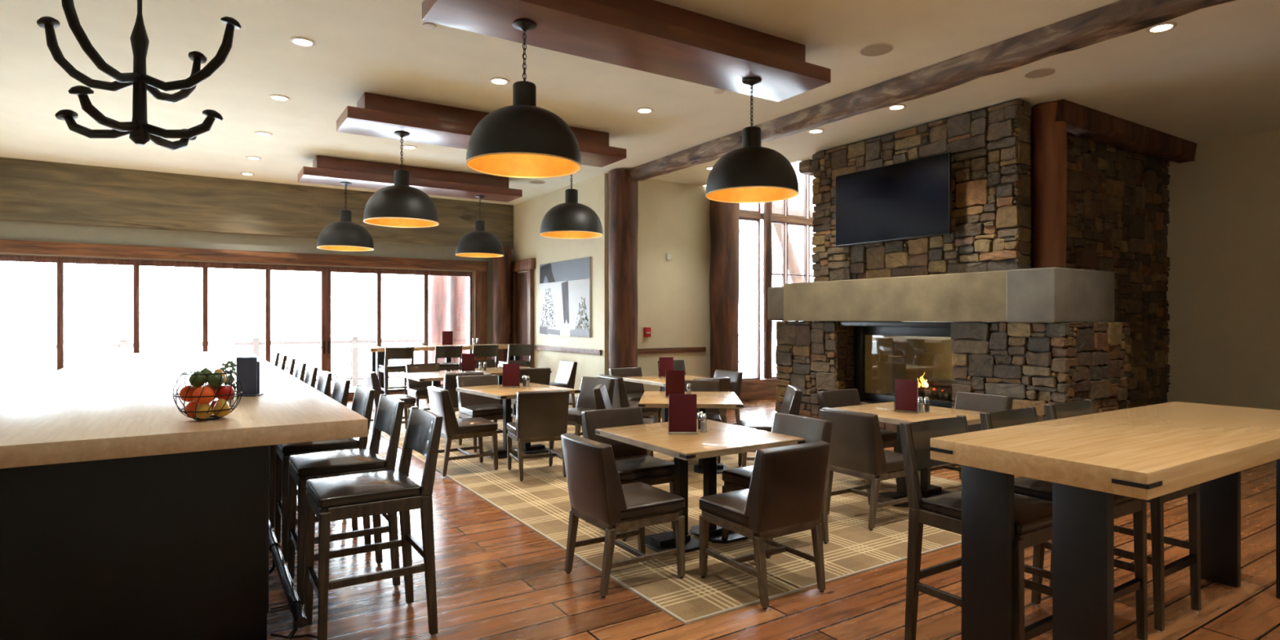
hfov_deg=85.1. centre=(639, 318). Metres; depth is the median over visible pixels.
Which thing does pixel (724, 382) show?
dining chair
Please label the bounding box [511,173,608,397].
wall
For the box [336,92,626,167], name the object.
ceiling panel
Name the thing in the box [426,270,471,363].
window
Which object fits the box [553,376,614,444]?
dining chair
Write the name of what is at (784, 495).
dining chair
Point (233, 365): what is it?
succulent plant
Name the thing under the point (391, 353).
bar stool
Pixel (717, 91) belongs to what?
sprinkler
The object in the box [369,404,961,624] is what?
area rug
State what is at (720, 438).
dining table
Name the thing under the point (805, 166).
beam
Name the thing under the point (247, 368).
caddy
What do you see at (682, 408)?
menu stand
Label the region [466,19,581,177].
pendant lamp
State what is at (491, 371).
dining table
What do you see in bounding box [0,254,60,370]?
window
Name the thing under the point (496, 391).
dining table
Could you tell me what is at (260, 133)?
recessed light
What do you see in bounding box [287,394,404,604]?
bar stool
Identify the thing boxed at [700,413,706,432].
salt shaker
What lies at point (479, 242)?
pendant lamp
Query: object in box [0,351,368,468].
countertop
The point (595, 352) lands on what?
trim
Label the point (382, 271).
window
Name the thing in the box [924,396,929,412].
pepper shaker
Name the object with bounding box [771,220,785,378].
window
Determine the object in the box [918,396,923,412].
salt shaker
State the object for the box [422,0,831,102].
ceiling panel
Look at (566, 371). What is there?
dining chair
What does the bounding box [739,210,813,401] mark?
trim
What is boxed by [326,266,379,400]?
window
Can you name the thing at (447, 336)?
menu stand
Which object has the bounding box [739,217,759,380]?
window
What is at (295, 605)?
rail
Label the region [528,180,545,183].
ceiling speaker
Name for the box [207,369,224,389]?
lime
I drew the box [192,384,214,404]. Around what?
orange
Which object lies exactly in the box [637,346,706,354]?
trim
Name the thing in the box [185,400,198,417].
orange
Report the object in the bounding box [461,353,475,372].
menu stand
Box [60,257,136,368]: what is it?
window
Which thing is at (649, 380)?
dining table
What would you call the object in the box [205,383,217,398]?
apple
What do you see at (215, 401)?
apple
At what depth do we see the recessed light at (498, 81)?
7.29 m
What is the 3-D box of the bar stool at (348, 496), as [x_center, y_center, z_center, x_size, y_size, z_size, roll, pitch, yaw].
[-1.366,1.048,3.579,0.595,1.105,0.500,0,0,-33]
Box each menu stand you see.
[441,331,453,346]
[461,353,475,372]
[502,363,519,387]
[658,356,673,377]
[665,370,684,397]
[667,394,697,434]
[893,379,920,413]
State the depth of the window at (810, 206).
14.59 m
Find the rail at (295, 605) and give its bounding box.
[268,519,306,639]
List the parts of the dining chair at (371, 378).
backrest, leg, seat frame, seat, leg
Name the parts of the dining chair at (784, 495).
leg, seat, leg, seat frame, backrest, leg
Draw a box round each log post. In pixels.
[428,275,449,386]
[448,275,468,370]
[491,247,511,367]
[608,168,638,368]
[709,200,739,377]
[1031,102,1066,268]
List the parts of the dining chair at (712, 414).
backrest, seat, leg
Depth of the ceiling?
7.23 m
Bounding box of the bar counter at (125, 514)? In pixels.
[0,351,368,639]
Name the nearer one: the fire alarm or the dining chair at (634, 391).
the dining chair at (634, 391)
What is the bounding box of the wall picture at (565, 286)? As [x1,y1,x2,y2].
[539,257,591,337]
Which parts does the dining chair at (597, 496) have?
leg, backrest, leg, seat frame, leg, seat, leg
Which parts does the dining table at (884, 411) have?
plate, pedestal post, pedestal post, plate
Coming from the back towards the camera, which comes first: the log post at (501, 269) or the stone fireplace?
the log post at (501, 269)
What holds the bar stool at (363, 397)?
on the floor
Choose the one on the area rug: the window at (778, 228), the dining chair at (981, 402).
the dining chair at (981, 402)
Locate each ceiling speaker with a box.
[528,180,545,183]
[859,43,893,56]
[1023,67,1056,78]
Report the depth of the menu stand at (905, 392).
6.18 m
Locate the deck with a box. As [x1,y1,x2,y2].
[315,366,763,392]
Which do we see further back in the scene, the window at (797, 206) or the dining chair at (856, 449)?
the window at (797, 206)
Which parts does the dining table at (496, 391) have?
plate, pedestal post, pedestal post, plate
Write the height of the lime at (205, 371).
0.087 m
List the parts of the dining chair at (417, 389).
leg, seat frame, backrest, seat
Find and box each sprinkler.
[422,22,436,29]
[714,89,724,93]
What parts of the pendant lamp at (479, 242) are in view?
lamp shade, chain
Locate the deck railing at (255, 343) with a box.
[0,333,752,387]
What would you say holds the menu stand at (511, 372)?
on the dining table at (496, 391)
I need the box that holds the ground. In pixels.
[0,337,763,392]
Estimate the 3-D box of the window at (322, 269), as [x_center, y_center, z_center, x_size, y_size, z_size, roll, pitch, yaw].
[-6.449,0.300,13.133,0.985,2.600,0.129,0,0,-33]
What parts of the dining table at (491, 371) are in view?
pedestal post, pedestal post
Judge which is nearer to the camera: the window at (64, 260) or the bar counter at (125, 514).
the bar counter at (125, 514)
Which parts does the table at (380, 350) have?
leg, leg, leg, leg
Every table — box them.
[363,343,526,395]
[398,370,463,413]
[455,382,580,458]
[469,366,551,414]
[595,418,805,555]
[622,374,707,422]
[638,391,743,473]
[832,401,987,507]
[928,401,1279,639]
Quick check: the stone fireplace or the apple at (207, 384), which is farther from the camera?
the stone fireplace
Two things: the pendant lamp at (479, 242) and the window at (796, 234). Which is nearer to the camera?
the pendant lamp at (479, 242)
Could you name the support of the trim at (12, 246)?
attached to the wall at (10, 230)
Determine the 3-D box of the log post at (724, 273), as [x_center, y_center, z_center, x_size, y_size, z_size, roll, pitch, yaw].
[1.568,-0.435,12.964,0.554,4.070,0.560,0,0,-33]
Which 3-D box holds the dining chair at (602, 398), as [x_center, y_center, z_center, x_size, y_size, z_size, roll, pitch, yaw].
[-0.172,1.153,7.408,0.617,0.873,0.523,0,0,3]
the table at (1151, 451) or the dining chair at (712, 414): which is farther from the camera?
the dining chair at (712, 414)
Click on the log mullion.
(767, 206)
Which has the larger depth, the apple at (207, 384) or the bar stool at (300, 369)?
the bar stool at (300, 369)
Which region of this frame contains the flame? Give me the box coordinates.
[916,372,928,387]
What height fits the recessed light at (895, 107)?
0.011 m
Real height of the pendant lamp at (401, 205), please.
1.040 m
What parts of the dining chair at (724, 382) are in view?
leg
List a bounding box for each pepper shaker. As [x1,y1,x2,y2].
[483,361,486,370]
[522,375,525,386]
[697,411,703,430]
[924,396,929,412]
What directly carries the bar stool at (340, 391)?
on the floor
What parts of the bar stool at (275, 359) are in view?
backrest, leg post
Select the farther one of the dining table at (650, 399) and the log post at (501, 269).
the log post at (501, 269)
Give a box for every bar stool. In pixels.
[268,376,351,528]
[271,351,279,367]
[274,384,375,564]
[277,354,286,371]
[284,356,295,376]
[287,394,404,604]
[293,360,306,382]
[303,364,318,388]
[304,406,443,639]
[315,369,332,396]
[377,346,414,394]
[426,345,462,404]
[472,344,498,367]
[497,343,533,367]
[899,415,1052,639]
[979,406,1147,639]
[1044,399,1200,633]
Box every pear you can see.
[194,403,213,418]
[212,398,230,417]
[215,367,226,383]
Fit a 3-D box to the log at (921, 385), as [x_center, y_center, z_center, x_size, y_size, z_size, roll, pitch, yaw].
[4.047,0.964,9.205,0.146,0.148,0.683,0,0,-36]
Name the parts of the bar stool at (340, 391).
leg, leg, leg post, backrest, leg post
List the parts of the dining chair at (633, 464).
backrest, seat, seat frame, leg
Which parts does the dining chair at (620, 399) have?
backrest, seat, seat frame, leg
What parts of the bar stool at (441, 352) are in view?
leg post, seat, backrest, seat frame, leg post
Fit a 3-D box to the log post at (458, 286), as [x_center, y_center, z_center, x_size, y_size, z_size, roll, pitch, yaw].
[-4.349,-0.880,16.698,0.481,5.040,0.478,0,0,-33]
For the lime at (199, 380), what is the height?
0.097 m
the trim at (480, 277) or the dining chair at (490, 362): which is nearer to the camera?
the dining chair at (490, 362)
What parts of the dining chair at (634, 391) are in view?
backrest, seat, leg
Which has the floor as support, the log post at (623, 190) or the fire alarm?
the log post at (623, 190)
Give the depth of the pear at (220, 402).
3.43 m
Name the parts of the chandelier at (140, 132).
iron arm, iron arm, iron arm, iron arm, stem, iron arm, iron arm, iron arm, iron arm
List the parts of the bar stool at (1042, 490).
leg post, backrest, leg post, seat, seat frame, leg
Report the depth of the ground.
58.62 m
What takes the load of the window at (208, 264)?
in the wall at (10, 230)
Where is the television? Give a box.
[835,151,951,246]
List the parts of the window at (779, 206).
pane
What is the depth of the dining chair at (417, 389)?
10.99 m
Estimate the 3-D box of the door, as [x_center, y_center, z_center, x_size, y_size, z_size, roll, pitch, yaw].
[-2.506,0.180,14.778,0.110,2.840,1.180,0,0,-33]
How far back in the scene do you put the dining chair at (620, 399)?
8.61 m
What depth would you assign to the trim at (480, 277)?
14.95 m
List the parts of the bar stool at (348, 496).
leg, leg, seat, seat frame, leg post, backrest, leg post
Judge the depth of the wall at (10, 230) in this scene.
12.42 m
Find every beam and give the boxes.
[630,0,1235,181]
[798,159,813,176]
[1049,98,1196,163]
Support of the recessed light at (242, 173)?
in the ceiling
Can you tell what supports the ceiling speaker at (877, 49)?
attached to the ceiling
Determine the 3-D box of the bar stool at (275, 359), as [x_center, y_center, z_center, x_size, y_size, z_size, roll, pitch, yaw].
[-5.606,1.048,10.185,0.595,1.105,0.500,0,0,-33]
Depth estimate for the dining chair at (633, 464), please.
5.39 m
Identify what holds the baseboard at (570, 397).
attached to the wall at (593, 192)
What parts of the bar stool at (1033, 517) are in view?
leg post, backrest, leg post, seat frame, seat, leg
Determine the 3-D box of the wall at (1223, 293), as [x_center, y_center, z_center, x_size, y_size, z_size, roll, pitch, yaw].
[8.210,-1.325,9.608,0.200,5.850,13.700,0,0,-33]
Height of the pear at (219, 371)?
0.089 m
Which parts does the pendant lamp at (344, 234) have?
lamp shade, chain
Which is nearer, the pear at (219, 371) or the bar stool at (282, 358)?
the pear at (219, 371)
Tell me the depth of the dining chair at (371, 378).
9.47 m
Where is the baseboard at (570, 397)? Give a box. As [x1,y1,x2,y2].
[568,395,577,405]
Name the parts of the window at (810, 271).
pane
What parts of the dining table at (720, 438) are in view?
plate, pedestal post, pedestal post, plate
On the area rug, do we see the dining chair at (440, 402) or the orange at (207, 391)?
the dining chair at (440, 402)
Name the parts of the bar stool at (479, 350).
leg post, backrest, leg post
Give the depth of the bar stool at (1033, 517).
3.22 m
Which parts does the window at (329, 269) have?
handle, pane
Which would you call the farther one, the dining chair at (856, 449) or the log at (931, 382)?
the log at (931, 382)
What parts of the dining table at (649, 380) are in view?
pedestal post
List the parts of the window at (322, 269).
pane, handle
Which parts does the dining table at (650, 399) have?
pedestal post, plate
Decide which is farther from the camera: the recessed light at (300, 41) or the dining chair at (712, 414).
the dining chair at (712, 414)
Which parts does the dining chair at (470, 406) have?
leg, leg, backrest, seat frame, seat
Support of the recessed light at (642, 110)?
in the ceiling
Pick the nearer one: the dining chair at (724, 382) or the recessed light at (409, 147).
the dining chair at (724, 382)
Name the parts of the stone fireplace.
fire grate, frame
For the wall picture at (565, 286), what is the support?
attached to the wall at (593, 192)
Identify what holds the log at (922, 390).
on the stone fireplace
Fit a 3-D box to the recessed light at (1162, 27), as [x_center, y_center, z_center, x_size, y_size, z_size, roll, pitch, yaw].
[4.452,-2.483,5.948,0.216,0.011,0.216,0,0,-33]
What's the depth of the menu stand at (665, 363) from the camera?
9.85 m
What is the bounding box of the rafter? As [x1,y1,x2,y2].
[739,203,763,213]
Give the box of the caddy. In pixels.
[234,356,263,396]
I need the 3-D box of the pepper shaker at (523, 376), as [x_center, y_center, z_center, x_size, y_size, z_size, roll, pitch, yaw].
[-1.417,0.761,8.538,0.048,0.136,0.048,0,0,-33]
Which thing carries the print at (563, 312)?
attached to the wall picture at (565, 286)
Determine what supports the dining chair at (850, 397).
on the area rug
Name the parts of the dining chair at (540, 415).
leg, seat, leg, seat frame, backrest, leg, leg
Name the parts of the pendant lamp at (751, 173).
chain, lamp shade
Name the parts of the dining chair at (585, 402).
seat frame, leg, seat, backrest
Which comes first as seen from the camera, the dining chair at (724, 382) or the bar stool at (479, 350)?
the dining chair at (724, 382)
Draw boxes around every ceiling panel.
[297,155,522,202]
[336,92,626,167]
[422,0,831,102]
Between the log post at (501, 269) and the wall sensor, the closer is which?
the wall sensor
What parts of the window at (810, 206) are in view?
pane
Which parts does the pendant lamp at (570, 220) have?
lamp shade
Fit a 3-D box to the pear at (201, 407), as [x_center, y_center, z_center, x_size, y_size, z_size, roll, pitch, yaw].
[-2.126,0.440,3.395,0.077,0.099,0.077,0,0,28]
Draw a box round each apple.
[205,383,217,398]
[211,400,228,408]
[215,385,234,399]
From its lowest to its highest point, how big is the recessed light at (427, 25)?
0.013 m
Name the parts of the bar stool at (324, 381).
leg post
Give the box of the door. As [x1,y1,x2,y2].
[511,257,535,368]
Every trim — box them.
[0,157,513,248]
[0,239,488,271]
[474,271,486,359]
[533,345,601,355]
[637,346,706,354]
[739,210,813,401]
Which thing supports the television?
attached to the stone fireplace
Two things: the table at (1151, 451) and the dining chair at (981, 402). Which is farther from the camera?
the dining chair at (981, 402)
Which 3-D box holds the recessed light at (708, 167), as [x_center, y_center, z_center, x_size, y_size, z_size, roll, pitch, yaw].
[1.178,-2.483,11.511,0.216,0.011,0.216,0,0,-33]
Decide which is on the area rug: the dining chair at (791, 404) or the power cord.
the dining chair at (791, 404)
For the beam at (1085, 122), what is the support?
attached to the ceiling
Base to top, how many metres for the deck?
0.160 m
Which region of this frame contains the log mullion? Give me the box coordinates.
[763,201,772,378]
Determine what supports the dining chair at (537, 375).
on the area rug
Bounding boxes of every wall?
[0,220,493,359]
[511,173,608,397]
[637,178,711,391]
[1066,132,1170,408]
[1166,128,1279,409]
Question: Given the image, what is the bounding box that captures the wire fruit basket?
[172,370,242,420]
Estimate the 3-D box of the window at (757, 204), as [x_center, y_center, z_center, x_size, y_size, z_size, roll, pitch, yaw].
[2.107,-2.840,13.646,0.610,1.520,0.070,0,0,-33]
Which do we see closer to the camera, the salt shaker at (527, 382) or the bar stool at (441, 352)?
the salt shaker at (527, 382)
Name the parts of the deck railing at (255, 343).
railing post, railing post, railing post, handrail, rail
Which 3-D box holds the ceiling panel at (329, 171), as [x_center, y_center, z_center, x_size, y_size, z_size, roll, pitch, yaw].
[-3.732,-2.320,11.626,3.500,0.339,0.680,0,0,-33]
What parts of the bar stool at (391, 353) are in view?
leg, leg post, seat, seat frame, backrest, leg, leg post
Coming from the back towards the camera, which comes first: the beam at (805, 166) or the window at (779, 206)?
the window at (779, 206)
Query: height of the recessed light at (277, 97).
0.011 m
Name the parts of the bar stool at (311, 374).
backrest, leg post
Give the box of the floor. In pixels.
[266,398,1279,639]
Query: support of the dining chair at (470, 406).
on the area rug
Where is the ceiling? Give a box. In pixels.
[0,0,1279,204]
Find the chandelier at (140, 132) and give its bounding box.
[36,0,241,150]
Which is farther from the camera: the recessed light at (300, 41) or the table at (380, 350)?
the table at (380, 350)
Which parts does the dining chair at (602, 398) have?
backrest, seat, leg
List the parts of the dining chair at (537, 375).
backrest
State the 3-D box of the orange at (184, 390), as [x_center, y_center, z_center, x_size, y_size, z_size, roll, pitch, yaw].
[-2.222,0.366,3.434,0.082,0.090,0.082,0,0,-17]
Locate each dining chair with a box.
[363,369,416,435]
[405,363,443,417]
[426,386,497,476]
[443,371,484,411]
[456,373,512,452]
[475,359,494,368]
[506,389,569,480]
[511,367,551,417]
[549,360,577,407]
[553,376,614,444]
[560,432,684,598]
[581,406,674,541]
[593,383,653,456]
[597,374,657,423]
[608,367,660,422]
[657,360,686,411]
[684,379,721,462]
[693,377,729,423]
[698,440,830,609]
[713,369,742,425]
[721,412,832,558]
[737,385,802,466]
[817,388,897,490]
[820,407,920,530]
[926,391,1012,484]
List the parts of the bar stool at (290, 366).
leg post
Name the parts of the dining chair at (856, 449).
leg, backrest, leg, seat frame, leg, seat, leg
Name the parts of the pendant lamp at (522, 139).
lamp shade, chain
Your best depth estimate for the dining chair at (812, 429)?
4.96 m
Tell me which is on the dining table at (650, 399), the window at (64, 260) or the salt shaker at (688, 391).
the salt shaker at (688, 391)
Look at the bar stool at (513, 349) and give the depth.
13.49 m
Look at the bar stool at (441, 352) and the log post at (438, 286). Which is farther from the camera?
the log post at (438, 286)
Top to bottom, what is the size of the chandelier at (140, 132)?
1.489 m
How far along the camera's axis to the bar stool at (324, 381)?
6.48 m
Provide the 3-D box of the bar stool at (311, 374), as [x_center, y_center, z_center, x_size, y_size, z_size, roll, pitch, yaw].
[-3.624,1.048,7.097,0.595,1.105,0.500,0,0,-33]
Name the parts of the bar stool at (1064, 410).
leg post, backrest, leg post, leg, seat frame, leg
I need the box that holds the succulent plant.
[219,360,237,399]
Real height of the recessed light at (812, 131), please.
0.011 m
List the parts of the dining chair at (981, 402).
leg, leg, backrest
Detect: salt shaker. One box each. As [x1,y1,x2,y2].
[525,375,529,386]
[686,383,691,394]
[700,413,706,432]
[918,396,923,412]
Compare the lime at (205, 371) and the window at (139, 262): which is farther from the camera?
the window at (139, 262)
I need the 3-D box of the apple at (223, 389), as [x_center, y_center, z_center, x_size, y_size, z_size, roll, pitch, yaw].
[-2.074,0.370,3.481,0.082,0.074,0.082,0,0,35]
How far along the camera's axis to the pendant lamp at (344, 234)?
10.79 m
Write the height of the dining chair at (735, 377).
0.873 m
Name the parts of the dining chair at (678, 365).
backrest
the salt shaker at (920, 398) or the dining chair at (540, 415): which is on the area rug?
the dining chair at (540, 415)
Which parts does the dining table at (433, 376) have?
pedestal post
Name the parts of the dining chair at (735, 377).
backrest, seat frame, leg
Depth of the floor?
3.98 m
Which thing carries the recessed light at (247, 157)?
in the ceiling
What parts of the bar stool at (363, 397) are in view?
leg, leg, seat frame, seat, leg post, backrest, leg post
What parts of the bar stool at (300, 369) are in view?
backrest, leg post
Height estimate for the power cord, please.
0.023 m
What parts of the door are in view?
panel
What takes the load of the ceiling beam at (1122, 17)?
attached to the ceiling
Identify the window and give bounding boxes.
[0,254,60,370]
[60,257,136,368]
[136,259,205,353]
[205,262,268,361]
[268,264,326,371]
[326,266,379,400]
[379,268,426,395]
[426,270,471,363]
[739,202,759,213]
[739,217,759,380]
[771,200,785,215]
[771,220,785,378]
[785,160,807,217]
[785,222,807,321]
[807,174,815,218]
[807,224,815,282]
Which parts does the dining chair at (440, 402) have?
backrest, leg, seat frame, seat, leg, leg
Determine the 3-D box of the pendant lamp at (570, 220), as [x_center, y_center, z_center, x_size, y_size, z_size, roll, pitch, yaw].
[-0.911,-1.629,9.267,0.830,1.040,0.830,0,0,-33]
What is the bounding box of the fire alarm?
[643,327,651,337]
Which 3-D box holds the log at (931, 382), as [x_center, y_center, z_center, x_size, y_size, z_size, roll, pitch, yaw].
[3.997,0.849,9.161,0.102,0.116,0.514,0,0,-21]
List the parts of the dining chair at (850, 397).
backrest, seat, seat frame, leg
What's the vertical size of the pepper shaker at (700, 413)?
0.136 m
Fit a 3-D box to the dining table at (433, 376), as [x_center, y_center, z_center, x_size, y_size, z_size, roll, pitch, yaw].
[-2.930,1.210,10.395,1.026,0.760,1.156,0,0,-33]
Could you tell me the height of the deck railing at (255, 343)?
1.290 m
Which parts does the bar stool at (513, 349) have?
leg post, seat, seat frame, backrest, leg post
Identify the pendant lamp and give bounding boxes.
[316,182,373,251]
[363,131,439,227]
[455,195,503,257]
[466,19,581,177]
[540,174,602,239]
[705,76,799,203]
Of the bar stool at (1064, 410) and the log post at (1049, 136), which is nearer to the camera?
the bar stool at (1064, 410)
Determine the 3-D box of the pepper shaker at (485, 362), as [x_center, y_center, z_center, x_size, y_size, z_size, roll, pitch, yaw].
[-2.473,0.761,11.127,0.048,0.136,0.048,0,0,-33]
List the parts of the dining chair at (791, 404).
leg, leg, seat, backrest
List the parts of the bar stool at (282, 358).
backrest, leg post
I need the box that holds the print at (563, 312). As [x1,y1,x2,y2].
[539,288,589,337]
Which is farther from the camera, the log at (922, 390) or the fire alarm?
the fire alarm
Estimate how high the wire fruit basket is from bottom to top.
0.233 m
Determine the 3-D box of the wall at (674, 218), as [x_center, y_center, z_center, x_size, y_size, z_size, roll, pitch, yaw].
[0.581,-0.445,12.755,2.560,4.090,0.120,0,0,-33]
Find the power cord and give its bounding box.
[270,633,317,638]
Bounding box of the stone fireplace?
[767,99,1131,431]
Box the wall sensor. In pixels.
[666,253,671,260]
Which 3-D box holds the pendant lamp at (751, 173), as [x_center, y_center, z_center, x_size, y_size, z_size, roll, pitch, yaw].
[1.007,-1.629,6.279,0.830,1.040,0.830,0,0,-33]
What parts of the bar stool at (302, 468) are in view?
leg, leg, seat, seat frame, leg post, backrest, leg post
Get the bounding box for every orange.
[179,383,196,402]
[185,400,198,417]
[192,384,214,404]
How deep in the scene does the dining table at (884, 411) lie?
6.13 m
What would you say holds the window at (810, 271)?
in the wall
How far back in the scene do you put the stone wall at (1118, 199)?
9.52 m
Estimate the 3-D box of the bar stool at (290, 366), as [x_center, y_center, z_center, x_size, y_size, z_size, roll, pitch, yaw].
[-4.607,1.048,8.629,0.595,1.105,0.500,0,0,-33]
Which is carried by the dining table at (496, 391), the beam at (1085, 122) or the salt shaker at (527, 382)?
the salt shaker at (527, 382)
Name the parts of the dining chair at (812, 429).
leg, seat frame, seat, leg, backrest, leg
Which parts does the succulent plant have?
pot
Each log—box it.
[918,386,952,399]
[920,385,951,388]
[926,378,953,386]
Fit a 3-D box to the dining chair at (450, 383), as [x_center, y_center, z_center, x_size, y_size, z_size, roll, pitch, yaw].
[-2.470,1.153,9.456,0.523,0.873,0.617,0,0,-33]
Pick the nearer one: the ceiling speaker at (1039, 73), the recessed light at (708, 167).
the ceiling speaker at (1039, 73)
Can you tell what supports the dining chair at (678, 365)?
on the floor
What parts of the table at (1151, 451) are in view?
leg, leg, leg, leg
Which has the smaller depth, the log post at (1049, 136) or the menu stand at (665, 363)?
the log post at (1049, 136)
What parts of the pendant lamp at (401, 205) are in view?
lamp shade, chain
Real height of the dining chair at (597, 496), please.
0.873 m
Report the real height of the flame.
0.200 m
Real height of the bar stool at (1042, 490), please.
1.105 m
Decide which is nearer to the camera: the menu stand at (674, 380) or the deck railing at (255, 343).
the menu stand at (674, 380)
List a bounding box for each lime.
[188,368,206,388]
[200,365,212,382]
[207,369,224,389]
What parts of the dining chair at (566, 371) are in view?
seat, backrest, leg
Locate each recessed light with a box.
[240,172,254,175]
[245,155,261,159]
[254,131,272,136]
[268,94,289,101]
[288,36,315,46]
[401,145,417,149]
[488,77,510,84]
[635,107,653,113]
[704,166,712,169]
[807,128,824,133]
[886,104,906,110]
[1146,22,1177,32]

